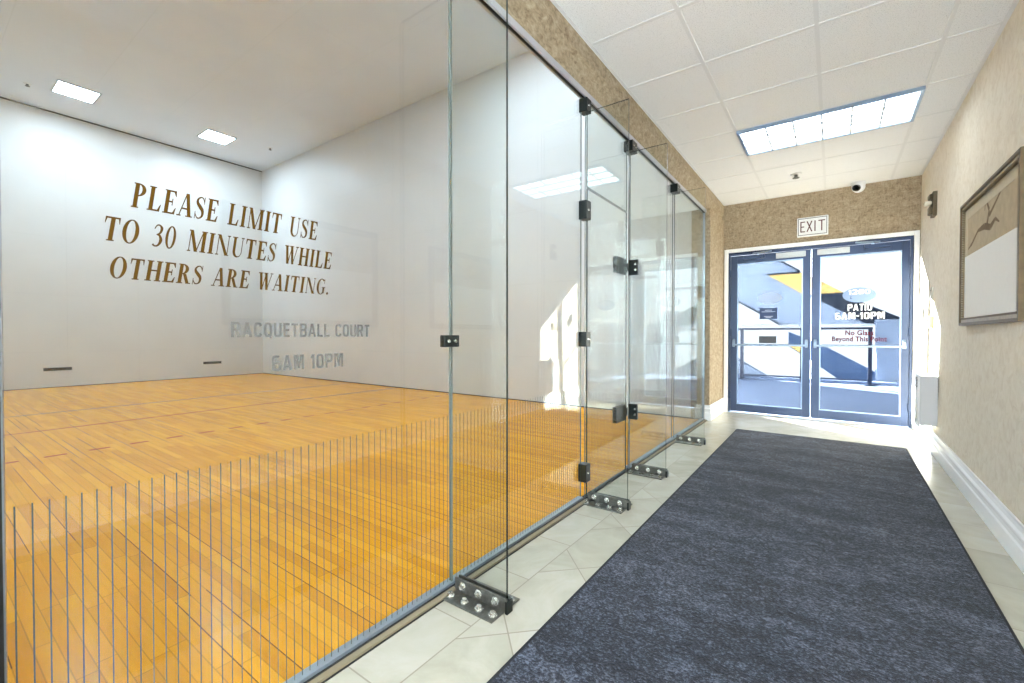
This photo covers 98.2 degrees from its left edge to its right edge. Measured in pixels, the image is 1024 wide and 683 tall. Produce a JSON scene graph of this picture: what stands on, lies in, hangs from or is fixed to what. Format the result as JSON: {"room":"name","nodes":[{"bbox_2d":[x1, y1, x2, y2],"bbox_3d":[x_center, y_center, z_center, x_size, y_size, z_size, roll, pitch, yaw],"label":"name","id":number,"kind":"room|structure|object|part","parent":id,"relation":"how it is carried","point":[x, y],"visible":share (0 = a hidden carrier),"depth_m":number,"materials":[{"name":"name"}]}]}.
{"room":"recreation center hallway","nodes":[
{"label":"recreation center hallway","id":0,"kind":"room"},
{"bbox_2d":[0,98,262,389],"bbox_3d":[-9.117,-1.935,10.397,0.150,6.039,6.498,1,1,36],"label":"wall","id":1,"kind":"structure","parent":0,"point":[62,305],"depth_m":10.20,"materials":[{"name":"white paint"}]},
{"bbox_2d":[43,367,71,370],"bbox_3d":[-9.704,0.610,9.479,0.014,0.066,0.446,1,1,36],"label":"wall slot","id":2,"kind":"object","parent":1,"relation":"attached to","point":[57,368],"visible":1,"depth_m":9.47,"materials":[{"name":"grey metal"}]},
{"bbox_2d":[0,96,261,171],"bbox_3d":[-9.044,-4.842,10.306,0.030,0.022,6.198,1,1,36],"label":"trim","id":3,"kind":"structure","parent":1,"relation":"attached to","point":[0,96],"depth_m":10.25,"materials":[{"name":"white paint"}]},
{"bbox_2d":[203,361,220,363],"bbox_3d":[-7.995,0.591,11.841,0.014,0.066,0.436,1,1,36],"label":"wall slot","id":4,"kind":"object","parent":1,"relation":"attached to","point":[210,362],"visible":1,"depth_m":11.85,"materials":[{"name":"grey metal"}]},
{"bbox_2d":[0,0,527,170],"bbox_3d":[-4.192,-4.858,6.795,12.007,0.100,6.198,1,1,36],"label":"ceiling","id":5,"kind":"structure","parent":0,"point":[292,78],"depth_m":7.63,"materials":[{"name":"white paint"}]},
{"bbox_2d":[50,79,101,103],"bbox_3d":[-8.469,-4.824,8.620,0.630,0.016,0.630,1,1,36],"label":"recessed light","id":6,"kind":"object","parent":5,"relation":"in","point":[59,86],"visible":1,"depth_m":8.59,"materials":[{"name":"white plastic"}]},
{"bbox_2d":[197,129,236,144],"bbox_3d":[-7.044,-4.849,10.588,0.630,0.016,0.630,1,1,36],"label":"recessed light","id":7,"kind":"object","parent":5,"relation":"in","point":[207,134],"visible":1,"depth_m":10.60,"materials":[{"name":"white plastic"}]},
{"bbox_2d":[262,51,698,416],"bbox_3d":[-2.324,-1.922,9.399,12.027,6.039,0.150,1,1,36],"label":"wall","id":8,"kind":"structure","parent":0,"point":[377,192],"depth_m":8.00,"materials":[{"name":"white paint"}]},
{"bbox_2d":[4,373,697,418],"bbox_3d":[-4.196,1.024,6.875,11.997,0.014,6.198,1,1,36],"label":"trim","id":9,"kind":"structure","parent":8,"relation":"attached to","point":[254,373],"depth_m":8.96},
{"bbox_2d":[3,373,1023,682],"bbox_3d":[-3.348,1.091,6.067,14.320,0.100,8.482,1,1,36],"label":"floor","id":10,"kind":"structure","parent":0,"point":[69,441],"depth_m":2.75,"materials":[{"name":"brown wood"}]},
{"bbox_2d":[443,574,519,623],"bbox_3d":[-0.130,1.065,1.872,0.301,0.062,0.192,1,1,36],"label":"bracket","id":11,"kind":"object","parent":10,"relation":"on","point":[481,600],"visible":0.99,"depth_m":1.84,"materials":[{"name":"metal"}]},
{"bbox_3d":[-0.168,1.093,1.835,0.283,0.007,0.088,1,1,36],"label":"plate","id":12,"kind":"part","parent":11,"relation":"part of","materials":[{"name":"metal"}]},
{"bbox_2d":[450,0,507,599],"bbox_3d":[-0.143,-0.218,1.865,0.305,2.603,0.012,1,1,36],"label":"glass fin","id":13,"kind":"object","parent":11,"relation":"attached to","point":[450,0],"visible":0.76,"depth_m":1.79,"materials":[{"name":"clear glass"}]},
{"bbox_2d":[440,335,458,346],"bbox_3d":[-0.274,0.003,1.962,0.035,0.052,0.092,1,1,36],"label":"glass clamp","id":14,"kind":"object","parent":13,"relation":"attached to","point":[445,340],"visible":1,"depth_m":1.94,"materials":[{"name":"black metal"}]},
{"bbox_3d":[-0.134,1.061,1.859,0.280,0.055,0.008,1,1,36],"label":"plate","id":15,"kind":"part","parent":11,"relation":"part of","materials":[{"name":"metal"}]},
{"bbox_3d":[-0.119,1.061,1.879,0.280,0.055,0.008,1,1,36],"label":"plate","id":16,"kind":"part","parent":11,"relation":"part of","materials":[{"name":"metal"}]},
{"bbox_3d":[-0.107,1.092,1.920,0.283,0.007,0.088,1,1,36],"label":"plate","id":17,"kind":"part","parent":11,"relation":"part of","materials":[{"name":"metal"}]},
{"bbox_3d":[-0.013,1.072,1.787,0.012,0.050,0.036,1,1,36],"label":"plate","id":18,"kind":"part","parent":11,"relation":"part of","materials":[{"name":"black metal"}]},
{"bbox_2d":[584,491,631,513],"bbox_3d":[0.631,1.051,2.924,0.301,0.062,0.192,1,1,36],"label":"bracket","id":19,"kind":"object","parent":10,"relation":"on","point":[603,501],"visible":1,"depth_m":2.89,"materials":[{"name":"metal"}]},
{"bbox_3d":[0.593,1.079,2.887,0.283,0.007,0.088,1,1,36],"label":"plate","id":20,"kind":"part","parent":19,"relation":"part of","materials":[{"name":"metal"}]},
{"bbox_2d":[584,98,628,499],"bbox_3d":[0.618,-0.231,2.916,0.305,2.603,0.012,1,1,36],"label":"glass fin","id":21,"kind":"object","parent":19,"relation":"attached to","point":[628,98],"visible":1,"depth_m":2.84,"materials":[{"name":"clear glass"}]},
{"bbox_2d":[578,462,589,482],"bbox_3d":[0.494,0.896,3.016,0.064,0.120,0.068,1,1,36],"label":"glass clamp","id":22,"kind":"object","parent":21,"relation":"attached to","point":[583,468],"visible":0.99,"depth_m":2.99,"materials":[{"name":"black metal"}]},
{"bbox_2d":[578,332,590,346],"bbox_3d":[0.494,-0.009,3.004,0.064,0.100,0.068,1,1,36],"label":"glass clamp","id":23,"kind":"object","parent":21,"relation":"attached to","point":[584,338],"visible":0.99,"depth_m":2.98,"materials":[{"name":"black metal"}]},
{"bbox_2d":[579,97,590,115],"bbox_3d":[0.494,-1.574,2.984,0.064,0.090,0.068,1,1,36],"label":"glass clamp","id":24,"kind":"object","parent":21,"relation":"attached to","point":[584,103],"visible":0.98,"depth_m":2.96,"materials":[{"name":"black metal"}]},
{"bbox_2d":[579,200,590,220],"bbox_3d":[0.494,-0.876,2.993,0.064,0.125,0.068,1,1,36],"label":"glass clamp","id":25,"kind":"object","parent":21,"relation":"attached to","point":[584,205],"visible":0.99,"depth_m":2.97,"materials":[{"name":"black metal"}]},
{"bbox_3d":[0.627,1.048,2.911,0.280,0.055,0.008,1,1,36],"label":"plate","id":26,"kind":"part","parent":19,"relation":"part of","materials":[{"name":"metal"}]},
{"bbox_3d":[0.641,1.048,2.930,0.280,0.055,0.008,1,1,36],"label":"plate","id":27,"kind":"part","parent":19,"relation":"part of","materials":[{"name":"metal"}]},
{"bbox_3d":[0.748,1.058,2.839,0.012,0.050,0.036,1,1,36],"label":"plate","id":28,"kind":"part","parent":19,"relation":"part of","materials":[{"name":"black metal"}]},
{"bbox_2d":[626,463,668,479],"bbox_3d":[1.101,1.043,3.574,0.301,0.062,0.192,1,1,36],"label":"bracket","id":29,"kind":"object","parent":10,"relation":"on","point":[659,473],"visible":1,"depth_m":3.54,"materials":[{"name":"metal"}]},
{"bbox_3d":[1.064,1.071,3.538,0.283,0.007,0.088,1,1,36],"label":"plate","id":30,"kind":"part","parent":29,"relation":"part of","materials":[{"name":"metal"}]},
{"bbox_2d":[628,143,667,468],"bbox_3d":[1.088,-0.240,3.567,0.305,2.603,0.012,1,1,36],"label":"glass fin","id":31,"kind":"object","parent":29,"relation":"attached to","point":[664,143],"visible":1,"depth_m":3.64,"materials":[{"name":"clear glass"}]},
{"bbox_2d":[586,188,638,495],"bbox_3d":[0.761,0.012,3.330,0.108,2.106,0.760,1,1,36],"label":"door","id":32,"kind":"structure","parent":31,"relation":"attached to","point":[620,265],"depth_m":3.50,"materials":[{"name":"clear glass"}]},
{"bbox_3d":[0.967,0.581,3.609,0.092,0.125,0.078,1,1,36],"label":"hinge plate","id":33,"kind":"part","parent":32,"relation":"part of","materials":[{"name":"black metal"}]},
{"bbox_3d":[0.967,-0.594,3.593,0.092,0.125,0.078,1,1,36],"label":"hinge plate","id":34,"kind":"part","parent":32,"relation":"part of","materials":[{"name":"black metal"}]},
{"bbox_2d":[624,139,636,154],"bbox_3d":[0.977,-1.585,3.648,0.080,0.085,0.110,1,1,36],"label":"glass clamp","id":35,"kind":"object","parent":31,"relation":"attached to","point":[632,144],"visible":0.88,"depth_m":3.61,"materials":[{"name":"black metal"}]},
{"bbox_3d":[1.098,1.039,3.562,0.280,0.055,0.008,1,1,36],"label":"plate","id":36,"kind":"part","parent":29,"relation":"part of","materials":[{"name":"metal"}]},
{"bbox_3d":[1.112,1.039,3.581,0.280,0.055,0.008,1,1,36],"label":"plate","id":37,"kind":"part","parent":29,"relation":"part of","materials":[{"name":"metal"}]},
{"bbox_2d":[675,435,705,445],"bbox_3d":[1.853,1.029,4.613,0.301,0.062,0.192,1,1,36],"label":"bracket","id":38,"kind":"object","parent":10,"relation":"on","point":[683,439],"visible":0.94,"depth_m":4.58,"materials":[{"name":"metal"}]},
{"bbox_3d":[1.815,1.057,4.576,0.283,0.007,0.088,1,1,36],"label":"plate","id":39,"kind":"part","parent":38,"relation":"part of","materials":[{"name":"metal"}]},
{"bbox_2d":[673,187,705,437],"bbox_3d":[1.840,-0.253,4.605,0.305,2.603,0.012,1,1,36],"label":"glass fin","id":40,"kind":"object","parent":38,"relation":"attached to","point":[704,187],"visible":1,"depth_m":4.60,"materials":[{"name":"clear glass"}]},
{"bbox_2d":[670,183,679,194],"bbox_3d":[1.727,-1.599,4.685,0.080,0.085,0.110,1,1,36],"label":"glass clamp","id":41,"kind":"object","parent":40,"relation":"attached to","point":[674,188],"visible":1,"depth_m":4.65,"materials":[{"name":"black metal"}]},
{"bbox_2d":[487,429,1023,682],"bbox_3d":[1.211,1.088,1.961,1.500,0.012,6.973,1,1,36],"label":"rug","id":42,"kind":"object","parent":10,"relation":"on","point":[781,558],"visible":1,"depth_m":1.93,"materials":[{"name":"carpet"}]},
{"bbox_2d":[495,0,723,418],"bbox_3d":[0.541,-0.471,3.159,0.233,3.100,8.362,1,1,36],"label":"wall","id":43,"kind":"structure","parent":0,"point":[541,19],"depth_m":4.65,"materials":[{"name":"paper"}]},
{"bbox_2d":[283,418,706,682],"bbox_3d":[0.752,1.064,3.366,0.076,0.028,6.063,1,1,36],"label":"trim","id":44,"kind":"structure","parent":43,"relation":"attached to","point":[348,653],"depth_m":1.83,"materials":[{"name":"grey metal"}]},
{"bbox_2d":[0,0,703,682],"bbox_3d":[0.739,-0.291,3.359,0.025,2.687,6.066,1,1,36],"label":"glass wall","id":45,"kind":"structure","parent":44,"relation":"on","point":[136,194],"depth_m":1.37,"materials":[{"name":"clear glass"}]},
{"bbox_2d":[0,246,6,682],"bbox_3d":[-1.052,-0.275,0.885,0.040,2.767,0.037,1,1,36],"label":"trim","id":46,"kind":"structure","parent":45,"relation":"attached to","point":[3,649],"depth_m":0.90,"materials":[{"name":"grey metal"}]},
{"bbox_2d":[475,0,704,212],"bbox_3d":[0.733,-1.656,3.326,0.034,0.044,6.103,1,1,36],"label":"trim","id":47,"kind":"structure","parent":43,"relation":"attached to","point":[493,5],"depth_m":2.79,"materials":[{"name":"metal"}]},
{"bbox_2d":[586,106,626,211],"bbox_3d":[0.725,-1.343,3.328,0.010,0.583,0.746,1,1,35],"label":"transom","id":48,"kind":"object","parent":43,"relation":"attached to","point":[593,106],"visible":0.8,"depth_m":3.03,"materials":[{"name":"clear glass"}]},
{"bbox_2d":[702,213,704,417],"bbox_3d":[2.513,-0.322,5.812,0.024,2.733,0.018,1,1,36],"label":"trim","id":49,"kind":"structure","parent":43,"relation":"attached to","point":[703,340],"depth_m":5.80,"materials":[{"name":"grey metal"}]},
{"bbox_2d":[704,398,723,420],"bbox_3d":[2.817,0.941,6.137,0.086,0.198,0.890,1,1,37],"label":"baseboard","id":50,"kind":"structure","parent":43,"relation":"attached to","point":[712,411],"depth_m":5.91,"materials":[{"name":"white paint"}]},
{"bbox_2d":[555,0,1013,204],"bbox_3d":[1.576,-1.962,2.452,2.250,0.100,8.462,1,1,36],"label":"ceiling","id":51,"kind":"structure","parent":0,"point":[660,47],"depth_m":3.13,"materials":[{"name":"tile"}]},
{"bbox_2d":[550,0,1019,205],"bbox_3d":[1.503,-1.910,2.444,2.142,0.006,8.362,1,1,36],"label":"grid","id":52,"kind":"object","parent":51,"relation":"attached to","point":[677,9],"visible":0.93,"depth_m":3.18,"materials":[{"name":"white metal"}]},
{"bbox_2d":[790,172,801,178],"bbox_3d":[3.322,-1.923,5.188,0.118,0.050,0.118,1,1,36],"label":"sprinkler head","id":53,"kind":"object","parent":51,"relation":"attached to","point":[796,174],"visible":1,"depth_m":5.17},
{"bbox_2d":[736,86,925,155],"bbox_3d":[2.777,-1.917,3.970,1.287,0.030,0.628,1,1,36],"label":"recessed light","id":54,"kind":"object","parent":51,"relation":"in","point":[901,107],"visible":1,"depth_m":3.90,"materials":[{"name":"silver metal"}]},
{"bbox_2d":[851,181,865,192],"bbox_3d":[4.280,-1.896,5.477,0.149,0.136,0.189,1,1,36],"label":"security camera","id":55,"kind":"object","parent":51,"relation":"attached to","point":[859,186],"visible":1,"depth_m":5.43,"materials":[{"name":"white plastic"}]},
{"bbox_2d":[722,175,921,395],"bbox_3d":[3.961,-0.507,5.938,2.450,3.100,0.150,1,1,36],"label":"wall","id":56,"kind":"structure","parent":0,"point":[889,206],"depth_m":5.71,"materials":[{"name":"paper"}]},
{"bbox_2d":[730,249,810,417],"bbox_3d":[3.542,-0.105,6.124,0.970,2.263,0.264,0,1,31],"label":"door","id":57,"kind":"structure","parent":56,"relation":"in","point":[770,331],"depth_m":6.16,"materials":[{"name":"clear glass"}]},
{"bbox_3d":[3.458,-1.214,6.129,0.041,0.045,0.289,0,1,-20],"label":"closer arm","id":58,"kind":"part","parent":57,"relation":"part of","materials":[{"name":"silver metal"}]},
{"bbox_2d":[797,215,827,237],"bbox_3d":[3.939,-1.496,5.814,0.340,0.248,0.054,1,1,36],"label":"exit sign","id":59,"kind":"object","parent":56,"relation":"attached to","point":[816,225],"visible":1,"depth_m":5.79,"materials":[{"name":"white plastic"}]},
{"bbox_2d":[723,398,912,428],"bbox_3d":[3.925,0.944,5.860,2.099,0.200,0.048,1,1,36],"label":"trim","id":60,"kind":"structure","parent":56,"relation":"attached to","point":[725,400],"depth_m":6.43,"materials":[{"name":"white paint"}]},
{"bbox_2d":[728,411,910,428],"bbox_3d":[3.983,1.042,5.917,2.005,0.013,0.110,1,1,36],"label":"threshold","id":61,"kind":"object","parent":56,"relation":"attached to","point":[728,411],"depth_m":5.82,"materials":[{"name":"silver metal"}]},
{"bbox_2d":[728,235,913,427],"bbox_3d":[3.983,-0.107,5.902,2.005,2.300,0.090,1,1,36],"label":"door frame","id":62,"kind":"structure","parent":56,"relation":"attached to","point":[903,238],"depth_m":5.58,"materials":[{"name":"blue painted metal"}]},
{"bbox_2d":[723,230,919,397],"bbox_3d":[3.978,-0.132,5.895,2.107,2.350,0.146,1,1,36],"label":"trim","id":63,"kind":"structure","parent":56,"relation":"attached to","point":[916,233],"depth_m":5.59,"materials":[{"name":"white paint"}]},
{"bbox_2d":[810,240,910,426],"bbox_3d":[4.328,-0.098,5.556,0.981,2.263,0.264,1,1,40],"label":"door","id":64,"kind":"structure","parent":56,"relation":"in","point":[860,294],"depth_m":5.58,"materials":[{"name":"clear glass"}]},
{"bbox_3d":[4.377,-1.206,5.464,0.289,0.045,0.041,0,1,2],"label":"closer arm","id":65,"kind":"part","parent":64,"relation":"part of","materials":[{"name":"silver metal"}]},
{"bbox_2d":[918,0,1023,523],"bbox_3d":[2.408,-0.429,1.821,0.250,3.150,8.582,1,1,36],"label":"wall","id":66,"kind":"structure","parent":0,"point":[979,369],"depth_m":3.07,"materials":[{"name":"paint"}]},
{"bbox_2d":[912,372,937,426],"bbox_3d":[4.019,0.573,4.327,0.152,0.502,0.390,1,1,36],"label":"wall box","id":67,"kind":"object","parent":66,"relation":"attached to","point":[924,386],"visible":1,"depth_m":4.19,"materials":[{"name":"grey plastic"}]},
{"bbox_2d":[926,316,933,327],"bbox_3d":[4.254,-0.189,4.511,0.060,0.120,0.140,1,1,36],"label":"switch plate","id":68,"kind":"object","parent":66,"relation":"attached to","point":[930,319],"visible":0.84,"depth_m":4.46,"materials":[{"name":"white plastic"}]},
{"bbox_2d":[924,191,937,217],"bbox_3d":[4.233,-1.368,4.480,0.108,0.240,0.150,1,1,36],"label":"wall fixture","id":69,"kind":"object","parent":66,"relation":"attached to","point":[932,198],"visible":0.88,"depth_m":4.44,"materials":[{"name":"brown metal"}]},
{"bbox_3d":[4.257,-1.368,4.463,0.050,0.240,0.150,1,1,36],"label":"plate","id":70,"kind":"part","parent":69,"relation":"part of","materials":[{"name":"brown metal"}]},
{"bbox_2d":[930,287,933,300],"bbox_3d":[4.283,-0.474,4.517,0.031,0.130,0.090,1,1,36],"label":"wall plate","id":71,"kind":"object","parent":66,"relation":"attached to","point":[931,288],"visible":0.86,"depth_m":4.50,"materials":[{"name":"white plastic"}]},
{"bbox_2d":[913,423,1023,573],"bbox_3d":[2.291,0.997,1.893,0.049,0.198,8.332,1,1,36],"label":"baseboard","id":72,"kind":"structure","parent":66,"relation":"attached to","point":[1004,525],"depth_m":2.72,"materials":[{"name":"white paint"}]},
{"bbox_2d":[959,146,1023,325],"bbox_3d":[3.011,-0.550,2.789,0.066,0.892,1.330,1,1,36],"label":"framed picture","id":73,"kind":"object","parent":66,"relation":"attached to","point":[991,252],"visible":1,"depth_m":2.67,"materials":[{"name":"beige paper"}]},
{"bbox_2d":[968,177,1017,254],"bbox_3d":[3.006,-0.550,2.792,0.006,0.672,1.110,1,1,36],"label":"print","id":74,"kind":"object","parent":73,"relation":"attached to","point":[992,225],"depth_m":2.66}
]}

